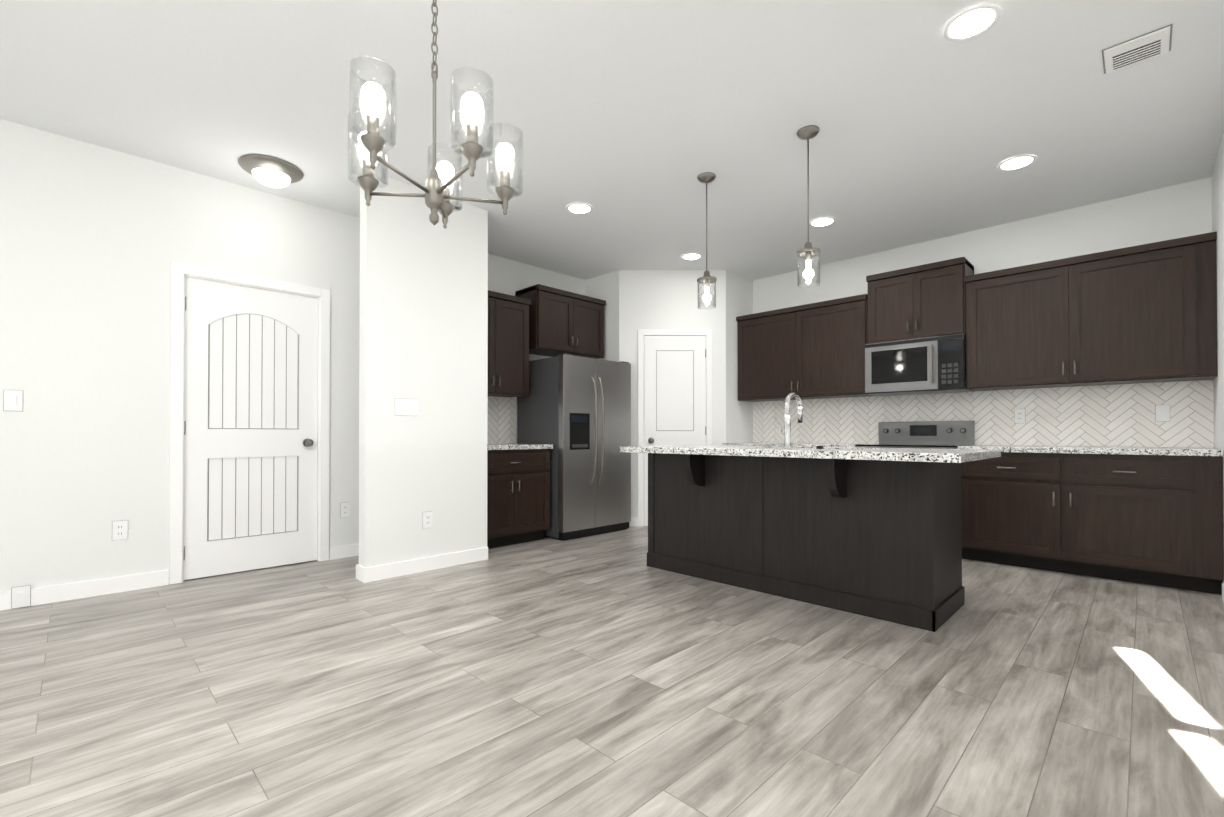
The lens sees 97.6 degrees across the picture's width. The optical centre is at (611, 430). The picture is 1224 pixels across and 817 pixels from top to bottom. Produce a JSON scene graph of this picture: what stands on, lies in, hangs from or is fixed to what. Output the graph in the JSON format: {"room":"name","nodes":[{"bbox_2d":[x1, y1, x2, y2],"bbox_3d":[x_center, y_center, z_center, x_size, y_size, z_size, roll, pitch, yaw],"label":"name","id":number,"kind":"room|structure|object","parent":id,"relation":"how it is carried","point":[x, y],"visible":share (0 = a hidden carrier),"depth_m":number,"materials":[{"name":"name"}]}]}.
{"room":"kitchen","nodes":[
{"label":"kitchen","id":0,"kind":"room"},
{"bbox_2d":[0,119,584,592],"bbox_3d":[-2.259,-0.358,4.193,0.140,2.720,8.360,0,-1,45],"label":"wall","id":1,"kind":"structure","parent":0,"point":[96,241],"depth_m":3.28,"materials":[{"name":"paint"}]},
{"bbox_2d":[3,390,22,410],"bbox_3d":[-3.344,-0.167,2.991,0.011,0.119,0.074,0,-1,45],"label":"light switch","id":2,"kind":"object","parent":1,"relation":"attached to","point":[12,400],"visible":1,"depth_m":2.99,"materials":[{"name":"white plastic"}]},
{"bbox_2d":[0,570,168,610],"bbox_3d":[-3.956,0.940,2.366,0.014,0.095,3.090,0,-1,45],"label":"baseboard","id":3,"kind":"structure","parent":1,"relation":"attached to","point":[63,592],"depth_m":3.20,"materials":[{"name":"white paint"}]},
{"bbox_2d":[11,585,30,608],"bbox_3d":[-3.309,0.933,2.999,0.011,0.119,0.074,0,-1,45],"label":"outlet plate","id":4,"kind":"object","parent":3,"relation":"attached to","point":[20,596],"visible":1,"depth_m":3.00,"materials":[{"name":"grey plastic"}]},
{"bbox_2d":[112,520,127,540],"bbox_3d":[-3.032,0.615,3.301,0.008,0.119,0.074,0,-1,45],"label":"outlet","id":5,"kind":"object","parent":1,"relation":"attached to","point":[120,530],"visible":1,"depth_m":3.30,"materials":[{"name":"white plastic"}]},
{"bbox_2d":[169,262,329,584],"bbox_3d":[-2.548,-0.047,3.831,0.076,2.092,0.957,0,-1,45],"label":"door frame","id":6,"kind":"structure","parent":1,"relation":"attached to","point":[180,272],"depth_m":3.56,"materials":[{"name":"white paint"}]},
{"bbox_2d":[183,277,317,579],"bbox_3d":[-2.537,-0.014,3.815,0.105,2.010,0.811,0,-1,45],"label":"door","id":7,"kind":"structure","parent":1,"relation":"in","point":[250,425],"depth_m":3.81,"materials":[{"name":"white paint"}]},
{"bbox_2d":[329,543,358,559],"bbox_3d":[-1.921,0.956,4.413,0.014,0.095,0.757,0,-1,45],"label":"baseboard","id":8,"kind":"structure","parent":1,"relation":"attached to","point":[344,551],"depth_m":4.21,"materials":[{"name":"white paint"}]},
{"bbox_2d":[340,502,349,517],"bbox_3d":[-2.108,0.627,4.232,0.008,0.119,0.074,0,-1,45],"label":"outlet","id":9,"kind":"object","parent":1,"relation":"attached to","point":[344,509],"visible":1,"depth_m":4.23,"materials":[{"name":"white plastic"}]},
{"bbox_2d":[487,396,514,443],"bbox_3d":[-1.276,-0.102,5.075,0.008,0.459,0.840,0,-1,45],"label":"backsplash","id":10,"kind":"structure","parent":1,"relation":"attached to","point":[500,420],"depth_m":5.25,"materials":[{"name":"tile"}]},
{"bbox_2d":[488,290,530,396],"bbox_3d":[-1.163,-0.788,4.928,0.380,0.912,0.780,0,-1,45],"label":"upper cabinet","id":11,"kind":"object","parent":1,"relation":"attached to","point":[508,345],"visible":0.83,"depth_m":4.93,"materials":[{"name":"brown wood"}]},
{"bbox_2d":[515,284,605,358],"bbox_3d":[-0.512,-1.093,5.571,0.398,0.612,0.906,0,-1,45],"label":"upper cabinet","id":12,"kind":"object","parent":1,"relation":"attached to","point":[563,321],"visible":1,"depth_m":5.39,"materials":[{"name":"brown wood"}]},
{"bbox_2d":[359,172,487,567],"bbox_3d":[-1.339,-0.360,3.899,0.120,2.720,0.920,0,-1,45],"label":"wall","id":13,"kind":"structure","parent":0,"point":[423,333],"depth_m":3.78,"materials":[{"name":"paint"}]},
{"bbox_2d":[356,564,359,580],"bbox_3d":[-1.427,0.952,3.881,0.034,0.095,0.814,0,-1,45],"label":"baseboard","id":14,"kind":"structure","parent":13,"relation":"attached to","point":[357,565],"depth_m":3.58,"materials":[{"name":"white paint"}]},
{"bbox_2d":[395,398,417,415],"bbox_3d":[-1.424,-0.162,3.718,0.011,0.119,0.166,0,-1,45],"label":"light switch","id":15,"kind":"object","parent":13,"relation":"attached to","point":[406,407],"visible":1,"depth_m":3.71,"materials":[{"name":"white plastic"}]},
{"bbox_2d":[360,547,487,582],"bbox_3d":[-1.296,0.952,3.836,0.014,0.095,0.934,0,-1,45],"label":"baseboard","id":16,"kind":"structure","parent":13,"relation":"attached to","point":[374,573],"depth_m":3.78,"materials":[{"name":"white paint"}]},
{"bbox_2d":[423,511,432,528],"bbox_3d":[-1.315,0.639,3.824,0.008,0.119,0.074,0,-1,45],"label":"outlet","id":17,"kind":"object","parent":13,"relation":"attached to","point":[427,519],"visible":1,"depth_m":3.82,"materials":[{"name":"white plastic"}]},
{"bbox_2d":[0,526,1223,816],"bbox_3d":[-0.500,1.038,2.434,5.060,0.100,8.360,0,-1,45],"label":"floor","id":18,"kind":"structure","parent":0,"point":[612,674],"depth_m":1.97,"materials":[{"name":"grey wood"}]},
{"bbox_2d":[487,449,549,548],"bbox_3d":[-1.054,0.587,4.828,0.660,0.839,0.806,0,-1,45],"label":"base cabinet","id":19,"kind":"object","parent":18,"relation":"on","point":[518,496],"visible":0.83,"depth_m":4.66,"materials":[{"name":"black wood"}]},
{"bbox_2d":[487,444,552,449],"bbox_3d":[-1.055,0.147,4.846,0.634,0.040,0.826,0,-1,45],"label":"countertop","id":20,"kind":"structure","parent":19,"relation":"on","point":[514,446],"depth_m":4.68,"materials":[{"name":"stone"}]},
{"bbox_2d":[517,353,630,540],"bbox_3d":[-0.352,0.155,5.403,0.794,1.712,0.900,0,-1,45],"label":"refrigerator","id":21,"kind":"object","parent":18,"relation":"on","point":[575,411],"visible":0.96,"depth_m":5.09,"materials":[{"name":"grey metal"}]},
{"bbox_2d":[647,453,964,631],"bbox_3d":[1.088,0.574,3.461,1.874,0.845,0.790,0,-1,45],"label":"kitchen island","id":22,"kind":"object","parent":18,"relation":"on","point":[876,533],"depth_m":3.05,"materials":[{"name":"black wood"}]},
{"bbox_2d":[620,445,999,464],"bbox_3d":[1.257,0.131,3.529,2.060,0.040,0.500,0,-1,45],"label":"island countertop","id":23,"kind":"structure","parent":22,"relation":"on","point":[988,453],"depth_m":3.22,"materials":[{"name":"white stone"}]},
{"bbox_2d":[775,392,802,447],"bbox_3d":[1.101,-0.064,3.325,0.108,0.344,0.213,0,-1,45],"label":"faucet","id":24,"kind":"object","parent":23,"relation":"on","point":[786,431],"visible":1,"depth_m":3.25,"materials":[{"name":"silver metal"}]},
{"bbox_2d":[855,421,974,448],"bbox_3d":[2.589,0.461,4.596,0.756,1.089,0.693,0,-1,45],"label":"range","id":25,"kind":"object","parent":18,"relation":"on","point":[937,434],"visible":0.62,"depth_m":4.72,"materials":[{"name":"silver metal"}]},
{"bbox_2d":[961,452,1223,594],"bbox_3d":[3.356,0.580,3.862,1.354,0.839,0.660,0,-1,45],"label":"base cabinet","id":26,"kind":"object","parent":18,"relation":"on","point":[1156,520],"visible":0.94,"depth_m":3.56,"materials":[{"name":"black wood"}]},
{"bbox_2d":[957,445,1222,455],"bbox_3d":[3.363,0.139,3.873,1.354,0.040,0.634,0,-1,45],"label":"countertop","id":27,"kind":"structure","parent":26,"relation":"on","point":[1176,451],"depth_m":3.58,"materials":[{"name":"stone"}]},
{"bbox_3d":[1.847,0.592,5.361,1.345,0.839,0.659,0,-1,45],"label":"base cabinet","id":28,"kind":"object","parent":18,"relation":"on","visible":0},
{"bbox_2d":[722,443,854,446],"bbox_3d":[1.858,0.151,5.369,1.354,0.040,0.634,0,-1,45],"label":"countertop","id":29,"kind":"structure","parent":28,"relation":"on","point":[803,444],"depth_m":5.20,"materials":[{"name":"stone"}]},
{"bbox_2d":[0,0,1223,280],"bbox_3d":[-0.500,-1.782,2.456,5.060,0.100,8.360,0,-1,45],"label":"ceiling","id":30,"kind":"structure","parent":0,"point":[632,120],"depth_m":2.85,"materials":[{"name":"paint"}]},
{"bbox_2d":[238,154,303,187],"bbox_3d":[-2.236,-1.666,3.517,0.364,0.112,0.364,0,-1,45],"label":"dome light","id":31,"kind":"object","parent":30,"relation":"attached to","point":[271,171],"visible":1,"depth_m":3.44,"materials":[{"name":"white glass"}]},
{"bbox_2d":[348,0,522,228],"bbox_3d":[-0.527,-1.181,1.623,0.513,1.112,0.533,0,-1,45],"label":"light","id":32,"kind":"object","parent":30,"relation":"hanging from","point":[371,141],"visible":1,"depth_m":1.57,"materials":[{"name":"clear glass"}]},
{"bbox_2d":[566,203,592,213],"bbox_3d":[-0.251,-1.714,4.139,0.206,0.007,0.206,0,-1,45],"label":"recessed light","id":33,"kind":"object","parent":30,"relation":"in","point":[579,208],"visible":1,"depth_m":4.13,"materials":[{"name":"white paint"}]},
{"bbox_2d":[681,253,701,259],"bbox_3d":[0.782,-1.705,5.256,0.206,0.007,0.206,0,-1,45],"label":"recessed light","id":34,"kind":"object","parent":30,"relation":"in","point":[691,256],"visible":1,"depth_m":5.25,"materials":[{"name":"white paint"}]},
{"bbox_2d":[697,172,716,309],"bbox_3d":[0.642,-1.277,3.630,0.132,0.889,0.132,0,-1,45],"label":"pendant light","id":35,"kind":"object","parent":30,"relation":"hanging from","point":[706,279],"visible":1,"depth_m":3.61,"materials":[{"name":"clear glass"}]},
{"bbox_2d":[796,125,820,287],"bbox_3d":[1.132,-1.281,3.087,0.132,0.889,0.132,0,-1,45],"label":"pendant light","id":36,"kind":"object","parent":30,"relation":"hanging from","point":[808,252],"visible":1,"depth_m":3.07,"materials":[{"name":"silver metal"}]},
{"bbox_2d":[809,217,835,226],"bbox_3d":[1.728,-1.712,4.400,0.206,0.007,0.206,0,-1,45],"label":"recessed light","id":37,"kind":"object","parent":30,"relation":"in","point":[822,221],"visible":0.96,"depth_m":4.39,"materials":[{"name":"white paint"}]},
{"bbox_2d":[943,3,1000,41],"bbox_3d":[1.527,-1.728,2.275,0.206,0.007,0.206,0,-1,45],"label":"recessed light","id":38,"kind":"object","parent":30,"relation":"in","point":[971,22],"visible":1,"depth_m":2.27,"materials":[{"name":"white paint"}]},
{"bbox_2d":[997,154,1036,170],"bbox_3d":[2.604,-1.719,3.446,0.206,0.007,0.206,0,-1,45],"label":"recessed light","id":39,"kind":"object","parent":30,"relation":"in","point":[1016,162],"visible":0.98,"depth_m":3.44,"materials":[{"name":"white paint"}]},
{"bbox_2d":[1102,24,1172,73],"bbox_3d":[2.385,-1.723,2.437,0.224,0.015,0.224,0,-1,45],"label":"ceiling vent","id":40,"kind":"object","parent":30,"relation":"in","point":[1144,47],"visible":1,"depth_m":2.42,"materials":[{"name":"grey metal"}]},
{"bbox_2d":[585,270,752,516],"bbox_3d":[0.648,-0.344,6.069,1.340,2.720,1.360,0,-1,45],"label":"wall","id":41,"kind":"structure","parent":0,"point":[635,300],"depth_m":5.69,"materials":[{"name":"paint"}]},
{"bbox_2d":[629,517,637,525],"bbox_3d":[0.642,0.966,5.663,1.131,0.095,0.014,0,0,0],"label":"baseboard","id":42,"kind":"structure","parent":41,"relation":"attached to","point":[633,521],"depth_m":5.65,"materials":[{"name":"white paint"}]},
{"bbox_2d":[638,329,711,526],"bbox_3d":[0.667,-0.028,5.666,0.784,2.082,0.022,0,0,0],"label":"door frame","id":43,"kind":"structure","parent":41,"relation":"attached to","point":[642,333],"depth_m":5.66,"materials":[{"name":"white paint"}]},
{"bbox_2d":[644,336,705,525],"bbox_3d":[0.666,0.003,5.660,0.478,2.005,0.482,0,-1,45],"label":"pantry door","id":44,"kind":"structure","parent":41,"relation":"in","point":[674,390],"depth_m":5.67,"materials":[{"name":"white paint"}]},
{"bbox_2d":[753,177,1211,447],"bbox_3d":[2.404,-0.349,5.367,4.820,2.720,0.120,0,-1,45],"label":"wall","id":45,"kind":"structure","parent":0,"point":[1170,212],"depth_m":4.30,"materials":[{"name":"paint"}]},
{"bbox_2d":[736,306,815,401],"bbox_3d":[1.742,-0.776,5.697,0.737,0.900,0.346,0,-1,45],"label":"upper cabinet","id":46,"kind":"object","parent":45,"relation":"attached to","point":[770,343],"depth_m":5.55,"materials":[{"name":"brown wood"}]},
{"bbox_2d":[804,294,874,398],"bbox_3d":[2.180,-0.780,5.262,0.737,0.900,0.346,0,-1,45],"label":"upper cabinet","id":47,"kind":"object","parent":45,"relation":"attached to","point":[812,351],"depth_m":5.09,"materials":[{"name":"brown wood"}]},
{"bbox_2d":[866,257,973,343],"bbox_3d":[2.702,-1.095,4.723,0.760,0.622,0.380,0,-1,45],"label":"upper cabinet","id":48,"kind":"object","parent":45,"relation":"attached to","point":[923,301],"visible":0.98,"depth_m":4.58,"materials":[{"name":"brown wood"}]},
{"bbox_2d":[865,334,973,395],"bbox_3d":[2.677,-0.554,4.694,0.756,0.450,0.449,0,-1,45],"label":"microwave","id":49,"kind":"object","parent":48,"relation":"attached to","point":[930,365],"visible":1,"depth_m":4.54,"materials":[{"name":"silver metal"}]},
{"bbox_2d":[753,380,1213,447],"bbox_3d":[2.834,-0.103,4.848,3.480,0.459,0.008,0,-1,45],"label":"backsplash","id":50,"kind":"structure","parent":45,"relation":"attached to","point":[1119,415],"depth_m":4.29,"materials":[{"name":"tile"}]},
{"bbox_2d":[1014,409,1025,423],"bbox_3d":[3.318,-0.117,4.356,0.074,0.119,0.008,0,-1,45],"label":"outlet","id":51,"kind":"object","parent":50,"relation":"attached to","point":[1019,415],"visible":1,"depth_m":4.36,"materials":[{"name":"grey plastic"}]},
{"bbox_2d":[1155,405,1169,421],"bbox_3d":[3.892,-0.121,3.784,0.074,0.119,0.011,0,-1,45],"label":"outlet","id":52,"kind":"object","parent":50,"relation":"attached to","point":[1162,413],"visible":1,"depth_m":3.78,"materials":[{"name":"grey plastic"}]},
{"bbox_2d":[965,256,1084,390],"bbox_3d":[3.235,-0.788,4.215,0.700,0.900,0.346,0,-1,45],"label":"upper cabinet","id":53,"kind":"object","parent":45,"relation":"attached to","point":[1023,324],"depth_m":4.07,"materials":[{"name":"brown wood"}]},
{"bbox_2d":[1081,231,1216,385],"bbox_3d":[3.672,-0.791,3.780,0.774,0.900,0.346,0,-1,45],"label":"upper cabinet","id":54,"kind":"object","parent":45,"relation":"attached to","point":[1145,313],"depth_m":3.60,"materials":[{"name":"brown wood"}]},
{"bbox_2d":[1211,131,1223,582],"bbox_3d":[1.252,-0.385,0.704,0.120,2.720,8.360,0,-1,45],"label":"wall","id":55,"kind":"structure","parent":0,"point":[1217,179],"depth_m":3.29,"materials":[{"name":"paint"}]},
{"bbox_2d":[1222,583,1223,601],"bbox_3d":[0.972,0.926,0.507,0.014,0.095,7.460,0,-1,45],"label":"baseboard","id":56,"kind":"structure","parent":55,"relation":"attached to","point":[1222,583],"depth_m":3.13,"materials":[{"name":"white paint"}]}
]}

